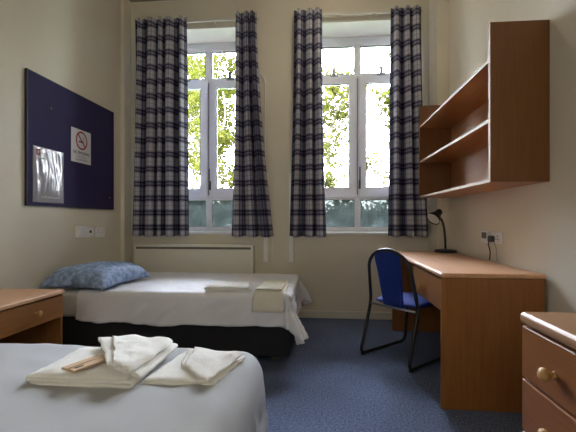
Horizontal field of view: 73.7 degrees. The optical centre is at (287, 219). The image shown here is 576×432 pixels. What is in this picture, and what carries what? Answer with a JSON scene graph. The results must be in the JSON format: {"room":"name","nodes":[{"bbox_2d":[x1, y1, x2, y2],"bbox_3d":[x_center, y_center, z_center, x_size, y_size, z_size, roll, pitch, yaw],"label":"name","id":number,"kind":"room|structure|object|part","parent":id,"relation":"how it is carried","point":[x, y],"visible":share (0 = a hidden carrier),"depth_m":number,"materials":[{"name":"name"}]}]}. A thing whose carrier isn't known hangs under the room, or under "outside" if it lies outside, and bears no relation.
{"room":"dormitory bedroom","nodes":[
{"label":"dormitory bedroom","id":0,"kind":"room"},
{"bbox_2d":[0,0,120,288],"bbox_3d":[-2.067,-0.675,1.499,0.150,3.380,6.310,0,0,5],"label":"wall","id":1,"kind":"structure","parent":0,"point":[75,45],"depth_m":3.01,"materials":[{"name":"paint"}]},
{"bbox_2d":[24,68,113,209],"bbox_3d":[-1.817,-0.593,3.305,0.020,0.980,1.140,0,0,5],"label":"noticeboard","id":2,"kind":"object","parent":1,"relation":"attached to","point":[86,186],"visible":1,"depth_m":3.19,"materials":[{"name":"blue fabric"}]},
{"bbox_2d":[33,145,63,203],"bbox_3d":[-1.832,-0.339,2.957,0.018,0.416,0.336,0,0,5],"label":"poster","id":3,"kind":"object","parent":2,"relation":"attached to","point":[48,164],"visible":1,"depth_m":2.93,"materials":[{"name":"grey"}]},
{"bbox_2d":[71,126,90,164],"bbox_3d":[-1.802,-0.640,3.350,0.004,0.288,0.274,0,0,5],"label":"no smoking sign","id":4,"kind":"object","parent":2,"relation":"attached to","point":[80,140],"visible":1,"depth_m":3.34,"materials":[{"name":"white paper"}]},
{"bbox_2d":[75,226,86,237],"bbox_3d":[-1.803,0.102,3.350,0.041,0.103,0.125,0,0,5],"label":"light switch","id":5,"kind":"object","parent":1,"relation":"attached to","point":[80,231],"visible":1,"depth_m":3.31,"materials":[{"name":"white plastic"}]},
{"bbox_2d":[87,226,93,236],"bbox_3d":[-1.802,0.106,3.498,0.016,0.098,0.110,0,0,5],"label":"plate","id":6,"kind":"object","parent":1,"relation":"attached to","point":[90,229],"visible":0.81,"depth_m":3.50,"materials":[{"name":"white plastic"}]},
{"bbox_2d":[95,226,104,236],"bbox_3d":[-1.789,0.110,3.652,0.013,0.100,0.150,0,0,5],"label":"wall socket","id":7,"kind":"object","parent":1,"relation":"attached to","point":[99,230],"visible":1,"depth_m":3.64,"materials":[{"name":"white plastic"}]},
{"bbox_2d":[121,0,130,262],"bbox_3d":[-1.733,-0.675,4.104,0.043,3.380,0.140,0,0,5],"label":"trim","id":8,"kind":"structure","parent":1,"relation":"attached to","point":[125,4],"depth_m":4.08,"materials":[{"name":"paint"}]},
{"bbox_2d":[129,0,164,1],"bbox_3d":[-0.350,-2.415,1.342,3.600,0.100,6.310,0,0,5],"label":"ceiling","id":9,"kind":"structure","parent":0,"point":[129,0],"depth_m":4.14,"materials":[{"name":"paint"}]},
{"bbox_2d":[131,0,428,311],"bbox_3d":[-0.084,-0.675,4.255,3.300,3.380,0.460,0,0,5],"label":"wall","id":10,"kind":"structure","parent":0,"point":[333,269],"depth_m":4.02,"materials":[{"name":"paint"}]},
{"bbox_2d":[131,235,143,262],"bbox_3d":[-1.589,0.575,4.131,0.216,0.841,0.020,0,0,5],"label":"pipe","id":11,"kind":"object","parent":10,"relation":"attached to","point":[132,235],"visible":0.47,"depth_m":4.13,"materials":[{"name":"beige metal"}]},
{"bbox_2d":[134,244,254,273],"bbox_3d":[-0.982,0.546,4.042,1.270,0.577,0.128,0,0,5],"label":"radiator","id":12,"kind":"object","parent":10,"relation":"attached to","point":[190,258],"visible":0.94,"depth_m":3.98,"materials":[{"name":"beige metal"}]},
{"bbox_2d":[136,247,250,249],"bbox_3d":[-0.988,0.291,3.980,1.220,0.024,0.004,0,0,5],"label":"grille","id":13,"kind":"object","parent":12,"relation":"attached to","point":[137,248],"depth_m":3.98,"materials":[{"name":"grey metal"}]},
{"bbox_2d":[177,16,272,260],"bbox_3d":[-0.878,-0.843,4.260,1.477,2.555,0.475,0,0,5],"label":"window","id":14,"kind":"structure","parent":10,"relation":"in","point":[210,206],"depth_m":4.42,"materials":[{"name":"white paint"}]},
{"bbox_2d":[132,15,188,236],"bbox_3d":[-1.360,-0.977,4.040,0.618,2.306,0.144,0,0,5],"label":"curtain","id":15,"kind":"object","parent":14,"relation":"hanging from","point":[161,176],"visible":1,"depth_m":4.02,"materials":[{"name":"fabric"}]},
{"bbox_3d":[-1.167,-0.075,4.479,0.450,0.320,0.006,0,0,5],"label":"pane","id":16,"kind":"part","parent":14,"relation":"part of","materials":[{"name":"clear glass"}]},
{"bbox_3d":[-1.162,-0.927,4.473,0.473,1.360,0.062,0,0,5],"label":"sash","id":17,"kind":"part","parent":14,"relation":"part of","materials":[{"name":"white plastic"}]},
{"bbox_2d":[189,46,227,49],"bbox_3d":[-0.917,-1.984,4.423,0.450,0.027,0.016,0,0,5],"label":"vent","id":18,"kind":"object","parent":14,"relation":"attached to","point":[190,47],"depth_m":4.42,"materials":[{"name":"white plastic"}]},
{"bbox_3d":[-0.898,-0.465,4.395,0.024,0.240,0.046,0,0,5],"label":"handle","id":19,"kind":"part","parent":14,"relation":"part of","materials":[{"name":"grey metal"}]},
{"bbox_3d":[-0.931,0.140,4.271,1.080,0.024,0.362,0,0,5],"label":"sill","id":20,"kind":"part","parent":14,"relation":"part of","materials":[{"name":"white paint"}]},
{"bbox_3d":[-0.667,-0.927,4.428,0.473,1.360,0.062,0,0,5],"label":"sash","id":21,"kind":"part","parent":14,"relation":"part of","materials":[{"name":"white plastic"}]},
{"bbox_3d":[-0.661,-0.075,4.433,0.450,0.320,0.006,0,0,5],"label":"pane","id":22,"kind":"part","parent":14,"relation":"part of","materials":[{"name":"clear glass"}]},
{"bbox_3d":[-0.896,-0.843,4.061,1.477,2.555,0.075,0,0,5],"label":"curtain rail","id":23,"kind":"part","parent":14,"relation":"part of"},
{"bbox_2d":[232,10,273,236],"bbox_3d":[-0.380,-0.985,3.942,0.449,2.321,0.138,0,0,8],"label":"curtain","id":24,"kind":"object","parent":14,"relation":"hanging from","point":[251,212],"visible":1,"depth_m":3.93,"materials":[{"name":"fabric"}]},
{"bbox_2d":[259,73,265,159],"bbox_3d":[-0.285,-0.993,4.029,0.103,1.116,0.015,0,0,2],"label":"cable","id":25,"kind":"object","parent":10,"relation":"attached to","point":[259,73],"visible":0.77,"depth_m":4.02,"materials":[{"name":"white plastic"}]},
{"bbox_2d":[263,174,267,261],"bbox_3d":[-0.232,-0.022,4.022,0.048,0.925,0.032,0,0,5],"label":"cable trunking","id":26,"kind":"object","parent":10,"relation":"attached to","point":[265,238],"visible":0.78,"depth_m":4.01,"materials":[{"name":"white plastic"}]},
{"bbox_2d":[289,173,292,261],"bbox_3d":[0.031,-0.022,3.998,0.048,0.925,0.032,0,0,5],"label":"cable trunking","id":27,"kind":"object","parent":10,"relation":"attached to","point":[290,237],"visible":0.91,"depth_m":3.99,"materials":[{"name":"white plastic"}]},
{"bbox_2d":[298,310,391,319],"bbox_3d":[-0.141,0.978,4.020,3.144,0.075,0.018,0,0,5],"label":"baseboard","id":28,"kind":"structure","parent":10,"relation":"attached to","point":[303,313],"depth_m":3.95,"materials":[{"name":"beige paint"}]},
{"bbox_2d":[295,8,422,261],"bbox_3d":[0.722,-0.843,4.114,1.290,2.555,0.475,0,0,5],"label":"window","id":29,"kind":"structure","parent":10,"relation":"in","point":[357,208],"depth_m":4.27,"materials":[{"name":"white paint"}]},
{"bbox_2d":[289,7,325,237],"bbox_3d":[0.196,-0.985,3.890,0.381,2.321,0.135,0,0,5],"label":"curtain","id":30,"kind":"object","parent":29,"relation":"hanging from","point":[307,207],"visible":1,"depth_m":3.87,"materials":[{"name":"fabric"}]},
{"bbox_3d":[0.529,-0.927,4.319,0.473,1.360,0.062,0,0,5],"label":"sash","id":31,"kind":"part","parent":29,"relation":"part of","materials":[{"name":"white plastic"}]},
{"bbox_3d":[0.524,-0.075,4.325,0.450,0.320,0.006,0,0,5],"label":"pane","id":32,"kind":"part","parent":29,"relation":"part of","materials":[{"name":"clear glass"}]},
{"bbox_3d":[0.760,0.140,4.117,1.080,0.024,0.362,0,0,5],"label":"sill","id":33,"kind":"part","parent":29,"relation":"part of","materials":[{"name":"white paint"}]},
{"bbox_2d":[337,39,377,43],"bbox_3d":[0.774,-1.984,4.269,0.450,0.027,0.016,0,0,5],"label":"vent","id":34,"kind":"object","parent":29,"relation":"attached to","point":[339,41],"depth_m":4.27,"materials":[{"name":"white plastic"}]},
{"bbox_3d":[0.703,-0.843,3.915,1.290,2.555,0.075,0,0,5],"label":"curtain rail","id":35,"kind":"part","parent":29,"relation":"part of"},
{"bbox_3d":[0.793,-0.465,4.241,0.024,0.240,0.046,0,0,5],"label":"handle","id":36,"kind":"part","parent":29,"relation":"part of","materials":[{"name":"grey metal"}]},
{"bbox_3d":[1.024,-0.927,4.274,0.473,1.360,0.062,0,0,5],"label":"sash","id":37,"kind":"part","parent":29,"relation":"part of","materials":[{"name":"white plastic"}]},
{"bbox_3d":[1.030,-0.075,4.279,0.450,0.320,0.006,0,0,5],"label":"pane","id":38,"kind":"part","parent":29,"relation":"part of","materials":[{"name":"clear glass"}]},
{"bbox_2d":[388,5,427,237],"bbox_3d":[1.195,-0.975,3.795,0.389,2.291,0.128,0,0,8],"label":"curtain","id":39,"kind":"object","parent":29,"relation":"hanging from","point":[407,212],"visible":0.95,"depth_m":3.79,"materials":[{"name":"fabric"}]},
{"bbox_2d":[254,318,524,431],"bbox_3d":[-0.350,1.065,1.342,3.600,0.100,6.310,0,0,5],"label":"floor","id":40,"kind":"structure","parent":0,"point":[325,383],"depth_m":2.33,"materials":[{"name":"blue carpet"}]},
{"bbox_2d":[0,288,64,344],"bbox_3d":[-1.645,0.720,2.116,0.569,0.590,0.525,0,0,5],"label":"bedside table","id":41,"kind":"object","parent":40,"relation":"on","point":[27,316],"visible":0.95,"depth_m":2.21,"materials":[{"name":"laminate"}]},
{"bbox_3d":[-1.377,0.517,2.119,0.035,0.035,0.035,0,0,5],"label":"knob","id":42,"kind":"part","parent":41,"relation":"part of","materials":[{"name":"brown wood"}]},
{"bbox_2d":[63,316,293,360],"bbox_3d":[-0.857,0.865,3.271,1.820,0.300,0.960,0,0,5],"label":"bed","id":43,"kind":"object","parent":40,"relation":"on","point":[275,342],"visible":0.31,"depth_m":2.77,"materials":[{"name":"black fabric"}]},
{"bbox_2d":[57,276,299,316],"bbox_3d":[-0.850,0.622,3.261,1.855,0.187,1.020,0,0,5],"label":"mattress","id":44,"kind":"object","parent":43,"relation":"on","point":[70,294],"visible":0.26,"depth_m":2.82,"materials":[{"name":"grey fabric"}]},
{"bbox_2d":[37,261,150,289],"bbox_3d":[-1.512,0.427,3.080,0.524,0.169,0.670,0,0,8],"label":"pillow","id":45,"kind":"object","parent":44,"relation":"on","point":[102,275],"visible":1,"depth_m":2.83,"materials":[{"name":"blue fabric"}]},
{"bbox_2d":[75,272,311,344],"bbox_3d":[-0.652,0.682,3.235,1.696,0.350,1.287,0,0,5],"label":"sheet","id":46,"kind":"object","parent":44,"relation":"on","point":[161,299],"visible":0.76,"depth_m":2.75,"materials":[{"name":"white fabric"}]},
{"bbox_2d":[204,281,252,291],"bbox_3d":[-0.432,0.493,2.897,0.349,0.044,0.290,0,0,0],"label":"towel","id":47,"kind":"object","parent":46,"relation":"on","point":[244,286],"visible":1,"depth_m":2.78,"materials":[{"name":"white fabric"}]},
{"bbox_2d":[252,280,289,312],"bbox_3d":[-0.116,0.557,2.860,0.234,0.161,0.444,0,0,5],"label":"towel","id":48,"kind":"object","parent":46,"relation":"on","point":[269,295],"visible":1,"depth_m":2.66,"materials":[{"name":"beige fabric"}]},
{"bbox_3d":[-0.087,0.990,2.789,0.060,0.050,0.060,0,0,5],"label":"leg","id":49,"kind":"part","parent":43,"relation":"part of","materials":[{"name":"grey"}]},
{"bbox_2d":[360,248,439,372],"bbox_3d":[0.899,0.607,2.888,0.566,0.816,0.455,0,0,-37],"label":"chair","id":50,"kind":"object","parent":40,"relation":"on","point":[388,263],"visible":0.88,"depth_m":2.74,"materials":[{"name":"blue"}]},
{"bbox_3d":[0.735,0.432,2.764,0.099,0.415,0.228,0,0,-37],"label":"backrest","id":51,"kind":"part","parent":50,"relation":"part of","materials":[{"name":"blue fabric"}]},
{"bbox_3d":[0.923,0.599,2.907,0.445,0.052,0.420,0,0,-37],"label":"seat","id":52,"kind":"part","parent":50,"relation":"part of","materials":[{"name":"blue fabric"}]},
{"bbox_2d":[392,251,545,412],"bbox_3d":[1.143,0.650,2.774,0.558,0.730,1.491,0,0,5],"label":"desk","id":53,"kind":"object","parent":40,"relation":"on","point":[478,303],"visible":0.8,"depth_m":2.04,"materials":[{"name":"laminate"}]},
{"bbox_3d":[1.218,0.663,3.503,0.525,0.704,0.022,0,0,5],"label":"panel","id":54,"kind":"part","parent":53,"relation":"part of","materials":[{"name":"brown wood"}]},
{"bbox_3d":[0.875,0.411,2.413,0.020,0.172,0.659,0,0,5],"label":"drawer","id":55,"kind":"part","parent":53,"relation":"part of","materials":[{"name":"brown wood"}]},
{"bbox_2d":[426,209,456,252],"bbox_3d":[1.353,0.093,3.389,0.263,0.383,0.194,0,0,5],"label":"desk lamp","id":56,"kind":"object","parent":53,"relation":"on","point":[434,217],"visible":1,"depth_m":3.36,"materials":[{"name":"black metal"}]},
{"bbox_3d":[1.289,-0.028,3.362,0.141,0.141,0.129,0,0,5],"label":"lamp shade","id":57,"kind":"part","parent":56,"relation":"part of","materials":[{"name":"black metal"}]},
{"bbox_3d":[1.359,0.107,3.391,0.079,0.300,0.019,0,0,5],"label":"arm","id":58,"kind":"part","parent":56,"relation":"part of","materials":[{"name":"black metal"}]},
{"bbox_3d":[1.086,0.663,2.046,0.525,0.704,0.022,0,0,5],"label":"panel","id":59,"kind":"part","parent":53,"relation":"part of","materials":[{"name":"brown wood"}]},
{"bbox_2d":[520,312,575,431],"bbox_3d":[0.930,0.644,0.736,0.611,0.742,0.795,0,0,5],"label":"dresser","id":60,"kind":"object","parent":40,"relation":"on","point":[548,338],"visible":1,"depth_m":1.02,"materials":[{"name":"brown wood"}]},
{"bbox_3d":[0.666,0.557,0.989,0.040,0.036,0.036,0,0,5],"label":"knob","id":61,"kind":"part","parent":60,"relation":"part of","materials":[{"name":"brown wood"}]},
{"bbox_3d":[0.666,0.399,0.989,0.040,0.036,0.036,0,0,5],"label":"knob","id":62,"kind":"part","parent":60,"relation":"part of","materials":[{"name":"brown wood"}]},
{"bbox_3d":[0.676,0.549,0.760,0.020,0.152,0.785,0,0,5],"label":"drawer","id":63,"kind":"part","parent":60,"relation":"part of","materials":[{"name":"brown wood"}]},
{"bbox_2d":[449,0,575,312],"bbox_3d":[1.368,-0.675,1.186,0.150,3.380,6.310,0,0,5],"label":"wall","id":64,"kind":"structure","parent":0,"point":[537,222],"depth_m":2.13,"materials":[{"name":"paint"}]},
{"bbox_2d":[429,0,448,250],"bbox_3d":[1.469,-0.675,3.742,0.113,3.380,0.280,0,0,5],"label":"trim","id":65,"kind":"structure","parent":64,"relation":"attached to","point":[438,9],"depth_m":3.61,"materials":[{"name":"paint"}]},
{"bbox_2d":[419,19,549,197],"bbox_3d":[1.286,-0.625,2.770,0.299,0.845,1.510,0,0,5],"label":"wall shelf unit","id":66,"kind":"object","parent":64,"relation":"attached to","point":[492,133],"visible":1,"depth_m":2.03,"materials":[{"name":"brown wood"}]},
{"bbox_3d":[1.355,-0.625,3.511,0.296,0.845,0.020,0,0,5],"label":"panel","id":67,"kind":"part","parent":66,"relation":"part of","materials":[{"name":"brown wood"}]},
{"bbox_3d":[1.281,-0.852,2.770,0.276,0.018,1.470,0,0,5],"label":"shelf","id":68,"kind":"part","parent":66,"relation":"part of","materials":[{"name":"brown wood"}]},
{"bbox_3d":[1.281,-0.531,2.770,0.276,0.018,1.470,0,0,5],"label":"shelf","id":69,"kind":"part","parent":66,"relation":"part of","materials":[{"name":"brown wood"}]},
{"bbox_3d":[1.281,-0.211,2.770,0.276,0.018,1.470,0,0,5],"label":"shelf","id":70,"kind":"part","parent":66,"relation":"part of","materials":[{"name":"brown wood"}]},
{"bbox_3d":[1.427,-0.531,2.757,0.017,0.659,1.470,0,0,5],"label":"panel","id":71,"kind":"part","parent":66,"relation":"part of","materials":[{"name":"brown wood"}]},
{"bbox_3d":[1.220,-0.625,2.028,0.296,0.845,0.020,0,0,5],"label":"panel","id":72,"kind":"part","parent":66,"relation":"part of","materials":[{"name":"brown wood"}]},
{"bbox_2d":[481,231,489,243],"bbox_3d":[1.430,0.124,2.784,0.018,0.089,0.125,0,0,5],"label":"switch","id":73,"kind":"object","parent":64,"relation":"attached to","point":[484,234],"visible":0.92,"depth_m":2.77,"materials":[{"name":"white plastic"}]},
{"bbox_2d":[490,231,502,243],"bbox_3d":[1.412,0.119,2.605,0.020,0.080,0.165,0,0,5],"label":"wall socket","id":74,"kind":"object","parent":64,"relation":"attached to","point":[498,235],"visible":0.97,"depth_m":2.57,"materials":[{"name":"white plastic"}]},
{"bbox_2d":[488,235,493,259],"bbox_3d":[1.397,0.194,2.649,0.026,0.174,0.080,0,0,5],"label":"plug","id":75,"kind":"object","parent":74,"relation":"attached to","point":[490,238],"visible":0.99,"depth_m":2.65,"materials":[{"name":"black plastic"}]},
{"label":"outside","id":76,"kind":"structure","parent":0,"visible":0},
{"bbox_3d":[2.245,1.665,24.633,60.000,0.100,40.530,0,0,5],"label":"ground","id":77,"kind":"structure","parent":76,"visible":0},
{"bbox_2d":[187,55,234,187],"bbox_3d":[-2.394,-2.383,11.880,3.741,8.013,3.469,0,0,-33],"label":"tree","id":78,"kind":"object","parent":77,"relation":"on","point":[190,64],"visible":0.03,"depth_m":11.18,"materials":[{"name":"green plant"}]},
{"bbox_2d":[187,53,235,187],"bbox_3d":[-1.715,-1.685,9.028,3.848,6.611,3.051,0,0,33],"label":"tree","id":79,"kind":"object","parent":77,"relation":"on","point":[231,67],"visible":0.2,"depth_m":8.75,"materials":[{"name":"green plant"}]},
{"bbox_2d":[188,92,234,187],"bbox_3d":[-1.611,-0.482,8.056,2.571,4.214,2.652,0,0,0],"label":"tree","id":80,"kind":"object","parent":77,"relation":"on","point":[221,133],"visible":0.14,"depth_m":7.92,"materials":[{"name":"green plant"}]},
{"bbox_2d":[322,49,384,186],"bbox_3d":[1.055,-1.585,8.492,2.902,6.407,2.365,0,0,-27],"label":"tree","id":81,"kind":"object","parent":77,"relation":"on","point":[340,113],"visible":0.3,"depth_m":8.21,"materials":[{"name":"green plant"}]},
{"bbox_2d":[343,48,389,186],"bbox_3d":[2.448,-1.783,9.040,2.358,6.809,2.448,0,0,5],"label":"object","id":82,"kind":"object","parent":77,"relation":"on","point":[381,109],"visible":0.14,"depth_m":8.97,"materials":[{"name":"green plant"}]},
{"bbox_3d":[-1.089,0.621,1.103,1.810,0.187,1.000,0,0,5],"label":"mattress","id":83,"kind":"object","parent":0,"visible":0},
{"bbox_2d":[0,343,267,431],"bbox_3d":[-1.045,0.749,1.081,1.891,0.505,1.142,0,0,5],"label":"sheet","id":84,"kind":"object","parent":83,"relation":"on","point":[237,402],"visible":0.64,"depth_m":1.08,"materials":[{"name":"grey fabric"}]},
{"bbox_2d":[25,347,165,388],"bbox_3d":[-0.624,0.483,1.294,0.345,0.049,0.280,0,0,5],"label":"towel","id":85,"kind":"object","parent":84,"relation":"on","point":[99,375],"visible":0.48,"depth_m":1.18,"materials":[{"name":"beige fabric"}]},
{"bbox_2d":[61,355,104,372],"bbox_3d":[-0.640,0.454,1.217,0.062,0.010,0.130,0,0,27],"label":"paper packet","id":86,"kind":"object","parent":85,"relation":"on","point":[86,363],"visible":0.89,"depth_m":1.20,"materials":[{"name":"brown paper"}]},
{"bbox_2d":[98,334,177,378],"bbox_3d":[-0.571,0.454,1.315,0.291,0.065,0.312,0,0,5],"label":"towel","id":87,"kind":"object","parent":85,"relation":"on","point":[135,355],"visible":1,"depth_m":1.29,"materials":[{"name":"white fabric"}]},
{"bbox_2d":[141,347,245,385],"bbox_3d":[-0.303,0.484,1.288,0.240,0.048,0.294,0,0,14],"label":"towel","id":88,"kind":"object","parent":84,"relation":"on","point":[198,365],"visible":1,"depth_m":1.24,"materials":[{"name":"white fabric"}]}
]}

